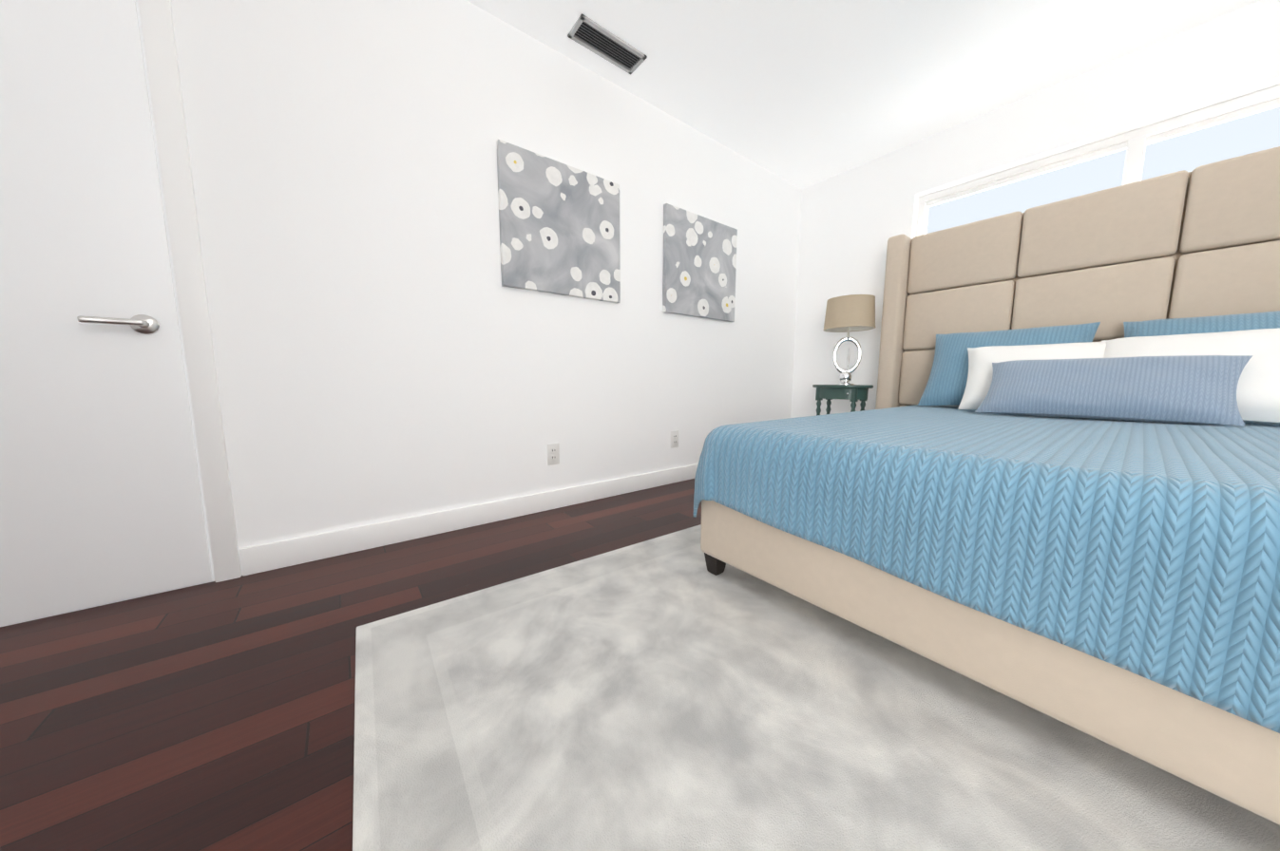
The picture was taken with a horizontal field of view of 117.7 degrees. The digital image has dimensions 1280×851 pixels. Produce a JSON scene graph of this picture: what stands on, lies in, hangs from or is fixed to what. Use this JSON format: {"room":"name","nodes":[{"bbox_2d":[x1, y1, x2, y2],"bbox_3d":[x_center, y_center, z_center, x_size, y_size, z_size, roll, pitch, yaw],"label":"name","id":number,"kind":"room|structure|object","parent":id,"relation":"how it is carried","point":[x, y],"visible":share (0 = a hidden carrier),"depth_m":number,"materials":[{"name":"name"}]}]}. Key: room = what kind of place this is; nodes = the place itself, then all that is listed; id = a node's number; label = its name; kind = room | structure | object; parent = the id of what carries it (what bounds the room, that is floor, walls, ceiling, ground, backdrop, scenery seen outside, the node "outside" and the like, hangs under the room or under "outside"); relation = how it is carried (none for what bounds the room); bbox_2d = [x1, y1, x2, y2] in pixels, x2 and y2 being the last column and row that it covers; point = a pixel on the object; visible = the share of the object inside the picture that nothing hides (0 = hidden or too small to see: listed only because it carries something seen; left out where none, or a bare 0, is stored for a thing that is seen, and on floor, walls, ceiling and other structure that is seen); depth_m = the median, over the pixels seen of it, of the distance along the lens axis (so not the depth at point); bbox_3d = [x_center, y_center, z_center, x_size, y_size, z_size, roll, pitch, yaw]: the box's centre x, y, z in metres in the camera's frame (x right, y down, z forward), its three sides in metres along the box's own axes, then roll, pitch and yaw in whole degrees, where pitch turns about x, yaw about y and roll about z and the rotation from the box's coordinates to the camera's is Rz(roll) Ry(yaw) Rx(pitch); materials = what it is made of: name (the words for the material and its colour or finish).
{"room":"bedroom","nodes":[
{"label":"bedroom","id":0,"kind":"room"},
{"bbox_2d":[0,478,701,850],"bbox_3d":[0.586,0.740,0.323,5.800,0.100,4.700,-5,8,-37],"label":"floor","id":1,"kind":"structure","parent":0,"point":[213,716],"depth_m":0.90,"materials":[{"name":"brown wood"}]},
{"bbox_2d":[352,524,1279,850],"bbox_3d":[0.461,0.649,0.616,1.490,0.012,2.320,-5,8,-35],"label":"rug","id":2,"kind":"object","parent":1,"relation":"on","point":[668,692],"visible":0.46,"depth_m":0.77,"materials":[{"name":"silver fabric"}]},
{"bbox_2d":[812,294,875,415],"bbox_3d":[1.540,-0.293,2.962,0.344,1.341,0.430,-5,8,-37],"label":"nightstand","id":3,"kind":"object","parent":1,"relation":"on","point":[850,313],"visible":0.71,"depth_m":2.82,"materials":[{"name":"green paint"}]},
{"bbox_2d":[822,294,875,385],"bbox_3d":[1.559,-0.633,2.898,0.344,0.651,0.344,-5,8,-37],"label":"lamp","id":4,"kind":"object","parent":3,"relation":"on","point":[851,313],"depth_m":2.79,"materials":[{"name":"beige fabric"}]},
{"bbox_2d":[693,146,1279,825],"bbox_3d":[1.555,-0.296,1.442,2.313,1.699,1.916,-5,8,-37],"label":"bed","id":5,"kind":"object","parent":1,"relation":"on","point":[1043,477],"visible":1,"depth_m":1.01,"materials":[{"name":"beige fabric"}]},
{"bbox_2d":[693,404,1279,825],"bbox_3d":[1.500,0.256,1.359,2.049,0.512,1.751,-5,8,-37],"label":"blanket","id":6,"kind":"object","parent":5,"relation":"on","point":[1116,580],"depth_m":0.74,"materials":[{"name":"blue fabric"}]},
{"bbox_2d":[957,341,1127,417],"bbox_3d":[1.956,-0.237,1.908,0.316,0.333,0.588,-5,8,-37],"label":"pillow","id":7,"kind":"object","parent":5,"relation":"on","point":[980,363],"depth_m":1.96,"materials":[{"name":"fabric"}]},
{"bbox_2d":[1070,324,1279,428],"bbox_3d":[2.192,-0.197,1.524,0.370,0.344,0.617,-5,8,-37],"label":"pillow","id":8,"kind":"object","parent":5,"relation":"on","point":[1251,357],"depth_m":1.42,"materials":[{"name":"fabric"}]},
{"bbox_2d":[0,0,802,627],"bbox_3d":[-0.788,-0.701,1.947,5.800,2.380,0.200,-5,8,-37],"label":"wall","id":9,"kind":"structure","parent":0,"point":[388,346],"depth_m":1.70,"materials":[{"name":"paint"}]},
{"bbox_2d":[0,0,242,626],"bbox_3d":[-1.834,-0.445,0.989,0.971,2.090,0.072,-5,8,-37],"label":"door","id":10,"kind":"structure","parent":9,"relation":"attached to","point":[101,500],"depth_m":1.18,"materials":[{"name":"paint"}]},
{"bbox_2d":[239,463,698,575],"bbox_3d":[-0.029,0.378,2.529,3.640,0.105,0.016,-5,8,-37],"label":"baseboard","id":11,"kind":"structure","parent":9,"relation":"attached to","point":[270,556],"depth_m":1.80,"materials":[{"name":"paint"}]},
{"bbox_2d":[547,443,559,465],"bbox_3d":[-0.482,0.159,2.153,0.072,0.116,0.010,-5,8,-37],"label":"electrical outlet","id":12,"kind":"object","parent":9,"relation":"attached to","point":[553,453],"visible":1,"depth_m":2.15,"materials":[{"name":"plastic"}]},
{"bbox_2d":[496,139,620,303],"bbox_3d":[-0.398,-1.036,2.063,0.691,0.660,0.030,-5,8,-37],"label":"picture","id":13,"kind":"object","parent":9,"relation":"attached to","point":[559,221],"visible":0.98,"depth_m":2.02,"materials":[{"name":"fabric"}]},
{"bbox_2d":[670,430,678,448],"bbox_3d":[0.244,0.097,2.711,0.072,0.116,0.010,-5,8,-37],"label":"electrical outlet","id":14,"kind":"object","parent":9,"relation":"attached to","point":[674,439],"visible":1,"depth_m":2.71,"materials":[{"name":"plastic"}]},
{"bbox_2d":[662,203,737,322],"bbox_3d":[0.434,-1.100,2.703,0.705,0.668,0.030,-5,8,-37],"label":"picture","id":15,"kind":"object","parent":9,"relation":"attached to","point":[699,266],"visible":0.98,"depth_m":2.66,"materials":[{"name":"fabric"}]},
{"bbox_2d":[466,0,1260,189],"bbox_3d":[0.591,-1.724,0.036,5.800,0.100,4.700,-5,8,-37],"label":"ceiling","id":16,"kind":"structure","parent":0,"point":[801,94],"depth_m":1.99,"materials":[{"name":"paint"}]},
{"bbox_2d":[567,13,647,75],"bbox_3d":[-0.158,-1.890,1.928,0.380,0.012,0.140,-5,8,-37],"label":"ceiling vent","id":17,"kind":"object","parent":16,"relation":"in","point":[595,38],"visible":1,"depth_m":1.92,"materials":[{"name":"metal"}]},
{"bbox_2d":[790,0,1279,418],"bbox_3d":[2.803,-0.686,1.882,0.200,2.380,4.300,-5,8,-37],"label":"wall","id":18,"kind":"structure","parent":0,"point":[853,220],"depth_m":2.47,"materials":[{"name":"paint"}]},
{"bbox_2d":[916,84,1279,236],"bbox_3d":[2.591,-1.103,2.126,0.080,0.910,1.840,-5,8,-37],"label":"window","id":19,"kind":"structure","parent":18,"relation":"in","point":[1135,143],"depth_m":2.04,"materials":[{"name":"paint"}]}
]}

